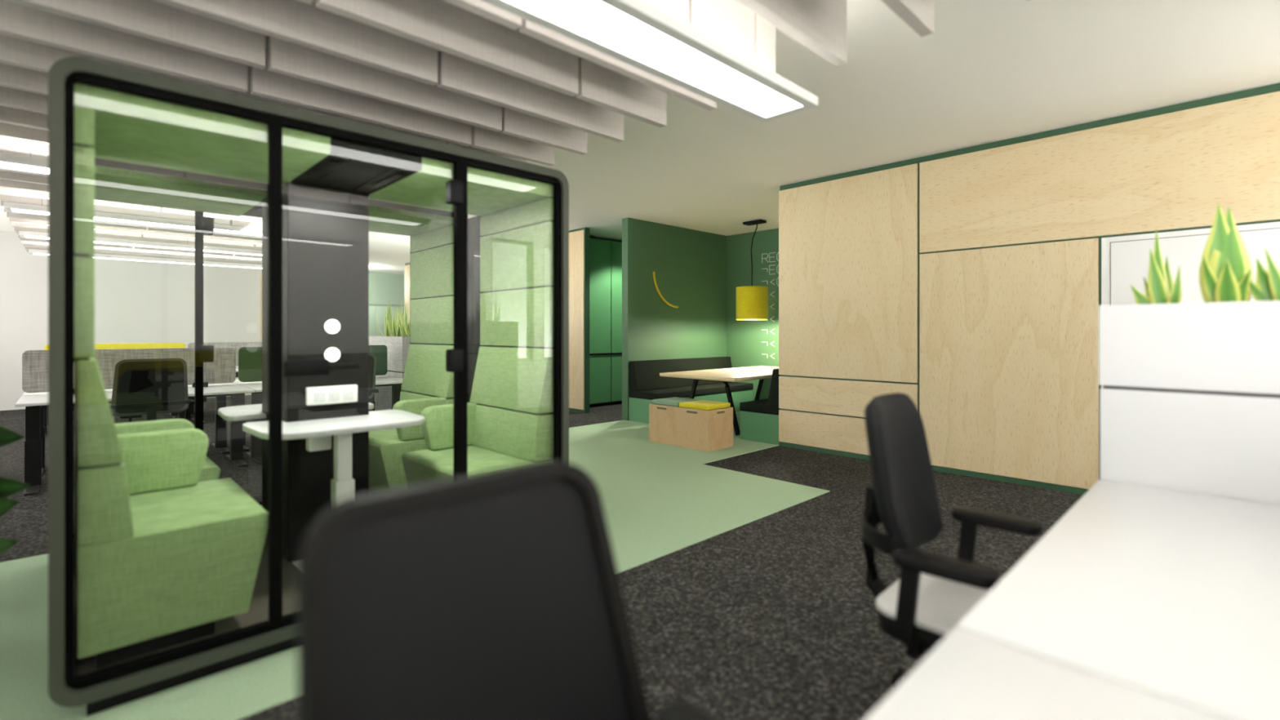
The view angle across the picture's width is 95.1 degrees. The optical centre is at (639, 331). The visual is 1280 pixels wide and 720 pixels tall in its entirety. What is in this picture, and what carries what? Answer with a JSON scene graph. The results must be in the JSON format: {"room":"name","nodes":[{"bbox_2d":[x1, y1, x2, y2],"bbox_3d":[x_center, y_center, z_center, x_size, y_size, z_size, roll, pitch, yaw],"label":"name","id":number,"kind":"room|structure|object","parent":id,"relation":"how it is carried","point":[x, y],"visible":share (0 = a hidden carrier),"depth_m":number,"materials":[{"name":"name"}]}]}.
{"room":"open-plan office","nodes":[
{"label":"open-plan office","id":0,"kind":"room"},
{"bbox_2d":[0,231,260,410],"bbox_3d":[-10.394,-0.185,9.924,6.900,2.970,0.120,0,0,-44],"label":"wall","id":1,"kind":"structure","parent":0,"point":[135,301],"depth_m":10.80,"materials":[{"name":"white paint"}]},
{"bbox_2d":[368,271,404,304],"bbox_3d":[-7.243,-0.185,16.729,7.100,2.970,0.100,0,0,-44],"label":"wall","id":2,"kind":"structure","parent":0,"point":[383,287],"depth_m":16.68,"materials":[{"name":"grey paint"}]},
{"bbox_2d":[404,262,409,325],"bbox_3d":[-4.801,-0.184,13.559,0.400,2.968,2.250,0,0,-44],"label":"wall","id":3,"kind":"structure","parent":0,"point":[406,267],"depth_m":14.12,"materials":[{"name":"white paint"}]},
{"bbox_2d":[0,395,1084,719],"bbox_3d":[-2.651,1.347,7.041,14.000,0.107,20.400,0,0,-44],"label":"floor","id":4,"kind":"structure","parent":0,"point":[774,616],"depth_m":3.15,"materials":[{"name":"grey carpet"}]},
{"bbox_2d":[0,426,31,555],"bbox_3d":[-3.060,0.726,2.274,0.976,1.134,0.994,0,0,-44],"label":"leafy plant","id":5,"kind":"object","parent":4,"relation":"on","point":[8,486],"visible":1,"depth_m":2.44,"materials":[{"name":"green plant"}]},
{"bbox_2d":[44,407,185,435],"bbox_3d":[-7.058,0.929,7.893,1.586,0.739,0.780,0,0,-44],"label":"desk","id":6,"kind":"object","parent":4,"relation":"on","point":[181,415],"visible":0.11,"depth_m":7.45,"materials":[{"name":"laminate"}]},
{"bbox_2d":[44,342,185,350],"bbox_3d":[-7.317,0.360,8.227,1.477,0.400,0.100,0,0,-44],"label":"screen","id":7,"kind":"object","parent":6,"relation":"on","point":[131,345],"visible":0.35,"depth_m":8.36,"materials":[{"name":"yellow fabric"}]},
{"bbox_2d":[22,382,235,475],"bbox_3d":[-5.160,0.929,6.001,1.586,0.739,0.780,0,0,-44],"label":"desk","id":8,"kind":"object","parent":4,"relation":"on","point":[220,424],"visible":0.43,"depth_m":6.44,"materials":[{"name":"white laminate"}]},
{"bbox_2d":[15,384,254,496],"bbox_3d":[-4.561,0.929,5.384,1.586,0.739,0.780,0,0,-44],"label":"desk","id":9,"kind":"object","parent":4,"relation":"on","point":[33,404],"visible":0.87,"depth_m":4.89,"materials":[{"name":"white laminate"}]},
{"bbox_2d":[22,346,235,394],"bbox_3d":[-4.815,0.360,5.625,1.547,0.400,0.100,0,0,-44],"label":"screen","id":10,"kind":"object","parent":9,"relation":"on","point":[34,362],"visible":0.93,"depth_m":5.56,"materials":[{"name":"grey fabric"}]},
{"bbox_2d":[74,397,206,410],"bbox_3d":[-4.746,0.650,5.574,0.990,0.100,0.110,0,0,-44],"label":"cable tray","id":11,"kind":"object","parent":9,"relation":"on","point":[204,398],"depth_m":5.86,"materials":[{"name":"black"}]},
{"bbox_2d":[109,357,194,422],"bbox_3d":[-4.271,0.760,5.087,0.747,1.076,0.716,0,0,-44],"label":"mesh chair","id":12,"kind":"object","parent":4,"relation":"on","point":[150,387],"visible":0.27,"depth_m":4.92,"materials":[{"name":"black fabric"}]},
{"bbox_2d":[191,367,238,423],"bbox_3d":[-5.910,0.929,9.007,1.586,0.739,0.780,0,0,-44],"label":"desk","id":13,"kind":"object","parent":4,"relation":"on","point":[237,369],"visible":0.09,"depth_m":8.77,"materials":[{"name":"white laminate"}]},
{"bbox_2d":[187,342,262,365],"bbox_3d":[-6.208,0.360,9.303,1.555,0.400,0.100,0,0,-44],"label":"screen","id":14,"kind":"object","parent":13,"relation":"on","point":[237,345],"visible":0.22,"depth_m":9.16,"materials":[{"name":"grey fabric"}]},
{"bbox_2d":[48,57,568,715],"bbox_3d":[-1.861,0.195,3.329,2.075,2.196,2.050,0,0,-44],"label":"pod","id":15,"kind":"object","parent":4,"relation":"on","point":[170,574],"visible":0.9,"depth_m":2.67,"materials":[{"name":"black metal"}]},
{"bbox_2d":[75,357,124,467],"bbox_3d":[-2.126,0.277,2.295,0.119,0.362,0.785,0,0,-44],"label":"cushion","id":16,"kind":"object","parent":15,"relation":"on","point":[97,439],"depth_m":2.00,"materials":[{"name":"green fabric"}]},
{"bbox_2d":[75,445,133,546],"bbox_3d":[-2.117,0.596,2.304,0.145,0.255,0.785,0,0,-44],"label":"cushion","id":17,"kind":"object","parent":15,"relation":"on","point":[104,516],"depth_m":2.02,"materials":[{"name":"green fabric"}]},
{"bbox_2d":[217,402,373,421],"bbox_3d":[-2.148,0.818,3.650,0.790,0.715,0.550,0,0,-44],"label":"table","id":18,"kind":"object","parent":15,"relation":"on","point":[244,412],"visible":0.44,"depth_m":3.34,"materials":[{"name":"white laminate"}]},
{"bbox_2d":[242,409,424,568],"bbox_3d":[-1.549,0.818,3.033,0.790,0.715,0.550,0,0,-44],"label":"table","id":19,"kind":"object","parent":15,"relation":"on","point":[317,433],"visible":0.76,"depth_m":2.95,"materials":[{"name":"white laminate"}]},
{"bbox_2d":[400,391,453,404],"bbox_3d":[-1.584,0.596,4.374,0.146,0.255,0.785,0,0,-44],"label":"cushion","id":20,"kind":"object","parent":15,"relation":"on","point":[404,395],"depth_m":4.33,"materials":[{"name":"green fabric"}]},
{"bbox_2d":[400,343,453,397],"bbox_3d":[-1.574,0.277,4.383,0.119,0.362,0.785,0,0,-44],"label":"cushion","id":21,"kind":"object","parent":15,"relation":"on","point":[425,375],"depth_m":4.35,"materials":[{"name":"green fabric"}]},
{"bbox_2d":[470,346,553,413],"bbox_3d":[-0.798,0.277,3.583,0.119,0.362,0.785,0,0,-44],"label":"cushion","id":22,"kind":"object","parent":15,"relation":"on","point":[513,380],"depth_m":3.49,"materials":[{"name":"green fabric"}]},
{"bbox_2d":[472,403,553,462],"bbox_3d":[-0.807,0.596,3.574,0.146,0.255,0.785,0,0,-44],"label":"cushion","id":23,"kind":"object","parent":15,"relation":"on","point":[520,434],"depth_m":3.41,"materials":[{"name":"green fabric"}]},
{"bbox_2d":[232,375,388,451],"bbox_3d":[-4.015,0.929,7.112,1.586,0.739,0.780,0,0,-44],"label":"desk","id":24,"kind":"object","parent":4,"relation":"on","point":[238,382],"visible":0.18,"depth_m":6.61,"materials":[{"name":"white laminate"}]},
{"bbox_2d":[240,377,403,464],"bbox_3d":[-3.416,0.929,6.494,1.586,0.739,0.780,0,0,-44],"label":"desk","id":25,"kind":"object","parent":4,"relation":"on","point":[255,453],"visible":0.37,"depth_m":6.00,"materials":[{"name":"white laminate"}]},
{"bbox_2d":[238,345,386,382],"bbox_3d":[-3.688,0.360,6.718,1.538,0.400,0.100,0,0,-44],"label":"screen","id":26,"kind":"object","parent":25,"relation":"on","point":[250,358],"visible":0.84,"depth_m":6.28,"materials":[{"name":"green fabric"}]},
{"bbox_2d":[368,353,378,411],"bbox_3d":[-3.089,0.760,6.095,0.747,1.076,0.716,0,0,-44],"label":"mesh chair","id":27,"kind":"object","parent":4,"relation":"on","point":[372,358],"visible":0.17,"depth_m":6.08,"materials":[{"name":"black fabric"}]},
{"bbox_2d":[368,303,396,335],"bbox_3d":[-7.376,0.270,16.098,1.130,2.060,0.600,0,0,-44],"label":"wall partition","id":28,"kind":"object","parent":4,"relation":"on","point":[376,311],"visible":0.22,"depth_m":15.94,"materials":[{"name":"grey paint"}]},
{"bbox_2d":[368,335,409,410],"bbox_3d":[-3.402,0.678,7.930,0.400,1.243,1.880,0,0,-44],"label":"cabinet","id":29,"kind":"object","parent":4,"relation":"on","point":[397,347],"visible":0.32,"depth_m":7.37,"materials":[{"name":"white laminate"}]},
{"bbox_2d":[376,300,397,336],"bbox_3d":[-3.377,-0.151,7.962,0.320,0.542,0.391,0,0,-44],"label":"snake plant","id":30,"kind":"object","parent":29,"relation":"on","point":[388,315],"visible":0.57,"depth_m":7.88,"materials":[{"name":"green plant"}]},
{"bbox_2d":[384,299,408,336],"bbox_3d":[-3.192,-0.162,7.729,0.248,0.563,0.396,0,0,2],"label":"snake plant","id":31,"kind":"object","parent":29,"relation":"on","point":[396,328],"visible":0.64,"depth_m":7.66,"materials":[{"name":"green plant"}]},
{"bbox_2d":[297,459,721,719],"bbox_3d":[-0.062,0.760,0.685,0.747,1.076,0.716,0,0,-44],"label":"mesh chair","id":32,"kind":"object","parent":4,"relation":"on","point":[497,594],"visible":1,"depth_m":0.84,"materials":[{"name":"black plastic"}]},
{"bbox_2d":[589,237,611,407],"bbox_3d":[-1.031,-0.158,10.268,0.850,2.915,0.645,0,0,-44],"label":"tall cabinet","id":33,"kind":"object","parent":4,"relation":"on","point":[600,353],"visible":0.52,"depth_m":10.16,"materials":[{"name":"green paint"}]},
{"bbox_2d":[608,240,622,404],"bbox_3d":[-0.414,-0.158,10.867,0.850,2.915,0.645,0,0,-44],"label":"tall cabinet","id":34,"kind":"object","parent":4,"relation":"on","point":[615,246],"visible":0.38,"depth_m":10.44,"materials":[{"name":"green paint"}]},
{"bbox_2d":[628,356,753,423],"bbox_3d":[0.865,0.859,9.147,2.320,0.868,0.560,0,0,-44],"label":"bench","id":35,"kind":"object","parent":4,"relation":"on","point":[646,384],"visible":0.72,"depth_m":8.87,"materials":[{"name":"green paint"}]},
{"bbox_2d":[629,356,732,391],"bbox_3d":[0.730,0.639,9.289,2.316,0.428,0.166,0,0,-44],"label":"cushion","id":36,"kind":"object","parent":35,"relation":"on","point":[644,375],"depth_m":8.93,"materials":[{"name":"fabric"}]},
{"bbox_2d":[629,382,753,399],"bbox_3d":[0.866,0.904,9.148,2.318,0.098,0.560,0,0,-44],"label":"seat cushion","id":37,"kind":"object","parent":35,"relation":"on","point":[704,389],"depth_m":8.82,"materials":[{"name":"fabric"}]},
{"bbox_2d":[648,403,733,452],"bbox_3d":[0.580,1.071,6.774,0.450,0.443,0.900,0,0,-44],"label":"storage bench","id":38,"kind":"object","parent":4,"relation":"on","point":[710,430],"visible":0.98,"depth_m":6.53,"materials":[{"name":"brown wood"}]},
{"bbox_2d":[651,396,699,406],"bbox_3d":[0.428,0.825,6.933,0.420,0.050,0.415,0,0,-44],"label":"seat cushion","id":39,"kind":"object","parent":38,"relation":"on","point":[674,402],"visible":0.81,"depth_m":6.84,"materials":[{"name":"green fabric"}]},
{"bbox_2d":[679,400,730,410],"bbox_3d":[0.731,0.825,6.621,0.420,0.050,0.415,0,0,-44],"label":"seat cushion","id":40,"kind":"object","parent":38,"relation":"on","point":[706,405],"visible":1,"depth_m":6.53,"materials":[{"name":"yellow fabric"}]},
{"bbox_2d":[659,365,778,435],"bbox_3d":[1.550,0.919,8.247,2.390,0.751,1.240,0,0,-44],"label":"meeting table","id":41,"kind":"object","parent":4,"relation":"on","point":[758,372],"visible":0.7,"depth_m":7.62,"materials":[{"name":"brown wood"}]},
{"bbox_2d":[739,368,780,444],"bbox_3d":[2.239,0.859,7.713,2.345,0.868,0.560,0,0,-44],"label":"bench","id":42,"kind":"object","parent":4,"relation":"on","point":[758,419],"visible":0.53,"depth_m":6.85,"materials":[{"name":"green fabric"}]},
{"bbox_2d":[739,398,780,414],"bbox_3d":[2.239,0.904,7.714,2.343,0.098,0.560,0,0,-44],"label":"seat cushion","id":43,"kind":"object","parent":42,"relation":"on","point":[762,406],"depth_m":6.93,"materials":[{"name":"fabric"}]},
{"bbox_2d":[767,368,780,406],"bbox_3d":[2.376,0.639,7.574,2.341,0.428,0.166,0,0,-44],"label":"cushion","id":44,"kind":"object","parent":42,"relation":"on","point":[773,398],"depth_m":6.75,"materials":[{"name":"fabric"}]},
{"bbox_2d":[861,392,1042,688],"bbox_3d":[1.024,0.754,1.750,0.706,1.088,0.724,0,0,44],"label":"chair","id":45,"kind":"object","parent":4,"relation":"on","point":[933,593],"visible":0.66,"depth_m":1.81,"materials":[{"name":"black plastic"}]},
{"bbox_2d":[864,627,1231,719],"bbox_3d":[0.305,0.929,0.272,1.596,0.739,0.800,0,0,-44],"label":"desk","id":46,"kind":"object","parent":4,"relation":"on","point":[967,675],"visible":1,"depth_m":0.91,"materials":[{"name":"white laminate"}]},
{"bbox_2d":[955,479,1279,719],"bbox_3d":[1.454,0.929,1.387,1.596,0.739,0.800,0,0,-44],"label":"desk","id":47,"kind":"object","parent":4,"relation":"on","point":[1172,594],"visible":0.81,"depth_m":1.23,"materials":[{"name":"white laminate"}]},
{"bbox_2d":[1098,300,1279,505],"bbox_3d":[2.894,0.599,1.335,0.387,1.402,2.885,0,0,-44],"label":"cabinet","id":48,"kind":"object","parent":4,"relation":"on","point":[1189,395],"visible":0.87,"depth_m":2.05,"materials":[{"name":"white plastic"}]},
{"bbox_2d":[1130,229,1181,304],"bbox_3d":[2.020,-0.218,2.290,0.119,0.363,0.151,0,0,-44],"label":"snake plant","id":49,"kind":"object","parent":48,"relation":"on","point":[1160,288],"visible":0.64,"depth_m":2.28,"materials":[{"name":"green plant"}]},
{"bbox_2d":[1199,204,1253,302],"bbox_3d":[2.108,-0.253,2.108,0.160,0.424,0.138,0,0,-44],"label":"snake plant","id":50,"kind":"object","parent":48,"relation":"on","point":[1224,259],"visible":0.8,"depth_m":2.11,"materials":[{"name":"green plant"}]},
{"bbox_2d":[1242,247,1279,301],"bbox_3d":[2.235,-0.210,2.032,0.216,0.341,0.045,0,0,31],"label":"snake plant","id":51,"kind":"object","parent":48,"relation":"on","point":[1266,287],"visible":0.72,"depth_m":2.06,"materials":[{"name":"green plant"}]},
{"bbox_2d":[568,227,589,413],"bbox_3d":[-1.646,-0.184,10.180,0.109,2.968,2.295,0,0,-44],"label":"wall","id":52,"kind":"structure","parent":0,"point":[579,238],"depth_m":9.41,"materials":[{"name":"beige wood"}]},
{"bbox_2d":[0,0,1279,274],"bbox_3d":[-2.651,-1.720,7.041,14.000,0.100,20.400,0,0,-44],"label":"ceiling","id":53,"kind":"structure","parent":0,"point":[988,71],"depth_m":4.18,"materials":[{"name":"white paint"}]},
{"bbox_2d":[0,85,48,114],"bbox_3d":[-3.265,-1.460,3.468,1.161,0.417,0.050,0,0,-44],"label":"ceiling baffle","id":54,"kind":"object","parent":53,"relation":"hanging from","point":[9,97],"depth_m":3.27,"materials":[{"name":"grey fabric"}]},
{"bbox_2d":[0,105,48,130],"bbox_3d":[-3.744,-1.460,3.536,0.568,0.417,0.050,0,0,-44],"label":"ceiling baffle","id":55,"kind":"object","parent":53,"relation":"hanging from","point":[8,115],"depth_m":3.53,"materials":[{"name":"grey fabric"}]},
{"bbox_2d":[0,142,48,175],"bbox_3d":[-3.173,-1.383,4.829,3.030,0.573,0.317,0,0,-44],"label":"lamp","id":56,"kind":"object","parent":53,"relation":"hanging from","point":[7,162],"visible":0.03,"depth_m":3.86,"materials":[{"name":"white"}]},
{"bbox_2d":[0,161,48,173],"bbox_3d":[-3.177,-1.103,4.824,2.942,0.006,0.218,0,0,-44],"label":"diffuser","id":57,"kind":"object","parent":56,"relation":"attached to","point":[3,165],"depth_m":3.92,"materials":[{"name":"white plastic"}]},
{"bbox_2d":[0,122,48,144],"bbox_3d":[-3.799,-1.460,4.018,1.161,0.417,0.050,0,0,-44],"label":"ceiling baffle","id":58,"kind":"object","parent":53,"relation":"hanging from","point":[6,131],"depth_m":3.80,"materials":[{"name":"grey fabric"}]},
{"bbox_2d":[0,137,48,156],"bbox_3d":[-4.279,-1.460,4.087,0.568,0.417,0.050,0,0,-44],"label":"ceiling baffle","id":59,"kind":"object","parent":53,"relation":"hanging from","point":[6,144],"depth_m":4.06,"materials":[{"name":"grey fabric"}]},
{"bbox_2d":[0,170,48,185],"bbox_3d":[-4.867,-1.460,5.119,1.161,0.417,0.050,0,0,-44],"label":"ceiling baffle","id":60,"kind":"object","parent":53,"relation":"hanging from","point":[9,175],"depth_m":4.85,"materials":[{"name":"grey fabric"}]},
{"bbox_2d":[0,178,48,192],"bbox_3d":[-5.347,-1.460,5.188,0.568,0.417,0.050,0,0,-44],"label":"ceiling baffle","id":61,"kind":"object","parent":53,"relation":"hanging from","point":[3,183],"depth_m":5.12,"materials":[{"name":"grey fabric"}]},
{"bbox_2d":[0,194,48,205],"bbox_3d":[-5.881,-1.460,5.738,0.568,0.417,0.050,0,0,-44],"label":"ceiling baffle","id":62,"kind":"object","parent":53,"relation":"hanging from","point":[2,197],"depth_m":5.64,"materials":[{"name":"grey fabric"}]},
{"bbox_2d":[0,62,48,95],"bbox_3d":[-3.210,-1.460,2.986,0.568,0.417,0.050,0,0,-44],"label":"ceiling baffle","id":63,"kind":"object","parent":53,"relation":"hanging from","point":[14,77],"depth_m":3.00,"materials":[{"name":"grey fabric"}]},
{"bbox_2d":[4,191,48,216],"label":"lamp","id":64,"kind":"object","parent":53,"relation":"hanging from","point":[22,208],"depth_m":5.27,"materials":[{"name":"white"}]},
{"bbox_2d":[6,212,146,230],"bbox_3d":[-6.469,-1.460,6.771,1.161,0.417,0.050,0,0,-44],"label":"ceiling baffle","id":65,"kind":"object","parent":53,"relation":"hanging from","point":[8,214],"depth_m":6.85,"materials":[{"name":"grey fabric"}]},
{"bbox_2d":[12,222,141,237],"bbox_3d":[-7.003,-1.460,7.321,1.161,0.417,0.050,0,0,-44],"label":"ceiling baffle","id":66,"kind":"object","parent":53,"relation":"hanging from","point":[14,224],"depth_m":7.42,"materials":[{"name":"grey fabric"}]},
{"bbox_2d":[0,186,159,211],"bbox_3d":[-5.401,-1.460,5.670,1.161,0.417,0.050,0,0,-44],"label":"pendant light","id":67,"kind":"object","parent":53,"relation":"hanging from","point":[8,191],"depth_m":5.48,"materials":[{"name":"paint"}]},
{"bbox_2d":[0,34,233,93],"bbox_3d":[-2.731,-1.460,2.917,1.161,0.417,0.050,0,0,-44],"label":"ceiling baffle","id":68,"kind":"object","parent":53,"relation":"hanging from","point":[15,51],"depth_m":2.78,"materials":[{"name":"grey fabric"}]},
{"bbox_2d":[0,0,247,93],"bbox_3d":[-2.463,-1.460,2.642,1.161,0.417,0.050,0,0,-44],"label":"ceiling baffle","id":69,"kind":"object","parent":53,"relation":"hanging from","point":[17,20],"depth_m":2.68,"materials":[{"name":"grey fabric"}]},
{"bbox_2d":[5,0,265,69],"bbox_3d":[-2.196,-1.460,2.367,1.161,0.417,0.050,0,0,-44],"label":"ceiling baffle","id":70,"kind":"object","parent":53,"relation":"hanging from","point":[148,19],"depth_m":2.51,"materials":[{"name":"grey fabric"}]},
{"bbox_2d":[94,246,184,255],"bbox_3d":[-7.887,-1.460,9.135,1.238,0.417,0.050,0,0,-44],"label":"ceiling baffle","id":71,"kind":"object","parent":53,"relation":"hanging from","point":[133,250],"depth_m":9.14,"materials":[{"name":"grey fabric"}]},
{"bbox_2d":[93,252,194,265],"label":"lamp","id":72,"kind":"object","parent":53,"relation":"hanging from","point":[103,256],"depth_m":8.94,"materials":[{"name":"white"}]},
{"bbox_2d":[94,233,194,244],"bbox_3d":[-6.819,-1.460,8.034,1.238,0.417,0.050,0,0,-44],"label":"pendant light","id":73,"kind":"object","parent":53,"relation":"hanging from","point":[99,235],"depth_m":8.01,"materials":[{"name":"paint"}]},
{"bbox_2d":[94,211,194,230],"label":"lamp","id":74,"kind":"object","parent":53,"relation":"hanging from","point":[99,216],"depth_m":5.84,"materials":[{"name":"white"}]},
{"bbox_2d":[11,208,262,235],"bbox_3d":[-4.598,-1.103,6.289,2.942,0.006,0.218,0,0,-44],"label":"diffuser","id":75,"kind":"object","parent":74,"relation":"attached to","point":[13,210],"depth_m":5.92,"materials":[{"name":"white plastic"}]},
{"bbox_2d":[94,236,194,251],"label":"lamp","id":76,"kind":"object","parent":53,"relation":"hanging from","point":[107,241],"depth_m":7.40,"materials":[{"name":"white plastic"}]},
{"bbox_2d":[94,225,208,239],"bbox_3d":[-6.285,-1.460,7.484,1.238,0.417,0.050,0,0,-44],"label":"ceiling baffle","id":77,"kind":"structure","parent":53,"relation":"hanging from","point":[147,231],"depth_m":7.45,"materials":[{"name":"grey fabric"}]},
{"bbox_2d":[94,204,230,224],"bbox_3d":[-5.217,-1.460,6.383,1.238,0.417,0.050,0,0,-44],"label":"ceiling baffle","id":78,"kind":"object","parent":53,"relation":"hanging from","point":[97,207],"depth_m":6.31,"materials":[{"name":"grey fabric"}]},
{"bbox_2d":[133,246,233,256],"bbox_3d":[-7.194,-1.460,9.273,1.240,0.417,0.050,0,0,-44],"label":"ceiling baffle","id":79,"kind":"object","parent":53,"relation":"hanging from","point":[135,247],"depth_m":9.18,"materials":[{"name":"grey fabric"}]},
{"bbox_2d":[142,233,253,247],"bbox_3d":[-6.126,-1.460,8.172,1.240,0.417,0.050,0,0,-44],"label":"ceiling baffle","id":80,"kind":"structure","parent":53,"relation":"hanging from","point":[148,236],"depth_m":8.09,"materials":[{"name":"grey fabric"}]},
{"bbox_2d":[148,226,262,240],"bbox_3d":[-5.592,-1.460,7.622,1.240,0.417,0.050,0,0,-44],"label":"ceiling baffle","id":81,"kind":"object","parent":53,"relation":"hanging from","point":[150,228],"depth_m":7.59,"materials":[{"name":"grey fabric"}]},
{"bbox_2d":[162,207,262,222],"bbox_3d":[-4.523,-1.460,6.521,1.240,0.417,0.050,0,0,-44],"label":"ceiling baffle","id":82,"kind":"structure","parent":53,"relation":"hanging from","point":[243,218],"depth_m":6.40,"materials":[{"name":"grey fabric"}]},
{"bbox_2d":[203,258,262,269],"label":"lamp","id":83,"kind":"object","parent":53,"relation":"hanging from","point":[258,266],"depth_m":9.72,"materials":[{"name":"white"}]},
{"bbox_2d":[203,245,262,256],"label":"lamp","id":84,"kind":"object","parent":53,"relation":"hanging from","point":[206,249],"depth_m":8.03,"materials":[{"name":"white plastic"}]},
{"bbox_2d":[213,223,262,236],"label":"lamp","id":85,"kind":"object","parent":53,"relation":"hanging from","point":[223,228],"depth_m":6.39,"materials":[{"name":"white plastic"}]},
{"bbox_2d":[151,0,437,85],"bbox_3d":[-1.478,-1.460,2.529,1.238,0.417,0.050,0,0,-44],"label":"ceiling baffle","id":86,"kind":"object","parent":53,"relation":"hanging from","point":[297,22],"depth_m":2.58,"materials":[{"name":"grey fabric"}]},
{"bbox_2d":[235,65,445,143],"bbox_3d":[-1.853,-1.460,3.768,1.240,0.417,0.050,0,0,-44],"label":"ceiling baffle","id":87,"kind":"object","parent":53,"relation":"hanging from","point":[247,93],"depth_m":3.61,"materials":[{"name":"paint"}]},
{"bbox_2d":[250,35,471,146],"bbox_3d":[-1.586,-1.460,3.493,1.240,0.417,0.050,0,0,-44],"label":"ceiling baffle","id":88,"kind":"object","parent":53,"relation":"hanging from","point":[265,83],"depth_m":3.38,"materials":[{"name":"grey fabric"}]},
{"bbox_2d":[267,35,502,132],"bbox_3d":[-1.319,-1.460,3.218,1.240,0.417,0.050,0,0,-44],"label":"ceiling baffle","id":89,"kind":"object","parent":53,"relation":"hanging from","point":[284,57],"depth_m":3.11,"materials":[{"name":"grey fabric"}]},
{"bbox_2d":[315,0,578,97],"bbox_3d":[-0.785,-1.460,2.667,1.240,0.417,0.050,0,0,-44],"label":"ceiling baffle","id":90,"kind":"object","parent":53,"relation":"hanging from","point":[442,25],"depth_m":2.65,"materials":[{"name":"grey fabric"}]},
{"bbox_2d":[443,0,521,30],"bbox_3d":[-0.944,-1.460,1.978,1.238,0.417,0.050,0,0,-44],"label":"ceiling baffle","id":91,"kind":"object","parent":53,"relation":"hanging from","point":[480,7],"depth_m":2.31,"materials":[{"name":"grey fabric"}]},
{"bbox_2d":[471,125,554,165],"bbox_3d":[-0.891,-1.460,4.168,0.653,0.417,0.050,0,0,-44],"label":"ceiling baffle","id":92,"kind":"object","parent":53,"relation":"hanging from","point":[483,139],"depth_m":4.12,"materials":[{"name":"grey fabric"}]},
{"bbox_2d":[437,49,623,142],"bbox_3d":[-0.570,-1.460,3.410,1.248,0.417,0.050,0,0,-44],"label":"ceiling baffle","id":93,"kind":"object","parent":53,"relation":"hanging from","point":[456,74],"depth_m":3.30,"materials":[{"name":"grey fabric"}]},
{"bbox_2d":[501,106,586,155],"bbox_3d":[-0.624,-1.460,3.892,0.653,0.417,0.050,0,0,-44],"label":"ceiling baffle","id":94,"kind":"object","parent":53,"relation":"hanging from","point":[514,123],"depth_m":3.85,"materials":[{"name":"grey fabric"}]},
{"bbox_2d":[520,17,716,111],"bbox_3d":[-0.036,-1.460,2.859,1.248,0.417,0.050,0,0,-44],"label":"ceiling baffle","id":95,"kind":"structure","parent":53,"relation":"hanging from","point":[528,28],"depth_m":2.74,"materials":[{"name":"grey fabric"}]},
{"bbox_2d":[576,56,666,127],"bbox_3d":[-0.090,-1.460,3.342,0.653,0.417,0.050,0,0,-44],"label":"ceiling baffle","id":96,"kind":"object","parent":53,"relation":"hanging from","point":[600,86],"depth_m":3.30,"materials":[{"name":"grey fabric"}]},
{"bbox_2d":[481,0,818,122],"bbox_3d":[-0.331,-1.383,1.900,3.030,0.573,0.317,0,0,-44],"label":"lamp","id":97,"kind":"object","parent":53,"relation":"hanging from","point":[639,34],"visible":1,"depth_m":2.29,"materials":[{"name":"white plastic"}]},
{"bbox_2d":[644,0,688,25],"bbox_3d":[-0.251,-1.460,2.117,1.240,0.417,0.050,0,0,-44],"label":"lamp","id":98,"kind":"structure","parent":53,"relation":"hanging from","point":[678,9],"depth_m":2.47,"materials":[{"name":"white plastic"}]},
{"bbox_2d":[688,0,775,72],"bbox_3d":[0.444,-1.460,2.791,0.653,0.417,0.050,0,0,-44],"label":"ceiling baffle","id":99,"kind":"object","parent":53,"relation":"hanging from","point":[730,23],"depth_m":2.77,"materials":[{"name":"grey fabric"}]},
{"bbox_2d":[736,219,768,319],"bbox_3d":[1.697,-0.927,8.878,0.476,1.481,0.476,0,0,-44],"label":"pendant lamp","id":100,"kind":"object","parent":53,"relation":"hanging from","point":[752,301],"visible":1,"depth_m":8.68,"materials":[{"name":"yellow fabric"}]},
{"bbox_2d":[735,0,846,66],"bbox_3d":[0.498,-1.460,2.309,1.248,0.417,0.050,0,0,-44],"label":"ceiling baffle","id":101,"kind":"object","parent":53,"relation":"hanging from","point":[820,25],"depth_m":2.52,"materials":[{"name":"grey fabric"}]},
{"bbox_2d":[881,0,933,36],"bbox_3d":[0.978,-1.460,2.241,0.653,0.417,0.050,0,0,-44],"label":"ceiling baffle","id":102,"kind":"object","parent":53,"relation":"hanging from","point":[918,15],"depth_m":2.35,"materials":[{"name":"grey fabric"}]},
{"bbox_2d":[622,217,726,420],"bbox_3d":[0.620,-0.185,9.396,2.345,2.970,0.125,0,0,-44],"label":"wall partition","id":103,"kind":"structure","parent":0,"point":[689,266],"depth_m":9.15,"materials":[{"name":"green paint"}]},
{"bbox_2d":[726,228,778,400],"bbox_3d":[2.469,-0.185,9.274,0.140,2.970,2.875,0,0,-44],"label":"wall","id":104,"kind":"structure","parent":0,"point":[748,341],"depth_m":9.77,"materials":[{"name":"green paint"}]},
{"bbox_2d":[778,83,1279,494],"bbox_3d":[3.432,-0.184,5.070,0.404,2.968,4.898,0,0,-44],"label":"wall","id":105,"kind":"structure","parent":0,"point":[970,284],"depth_m":5.08,"materials":[{"name":"beige wood"}]},
{"bbox_2d":[778,409,869,455],"bbox_3d":[2.125,1.069,6.151,0.024,0.362,1.526,0,0,-44],"label":"drawer","id":106,"kind":"object","parent":105,"relation":"in","point":[830,432],"depth_m":6.29,"materials":[{"name":"brown wood"}]},
{"bbox_2d":[778,376,917,417],"bbox_3d":[2.125,0.689,6.151,0.024,0.367,1.526,0,0,-44],"label":"drawer","id":107,"kind":"object","parent":105,"relation":"in","point":[824,396],"depth_m":6.21,"materials":[{"name":"brown wood"}]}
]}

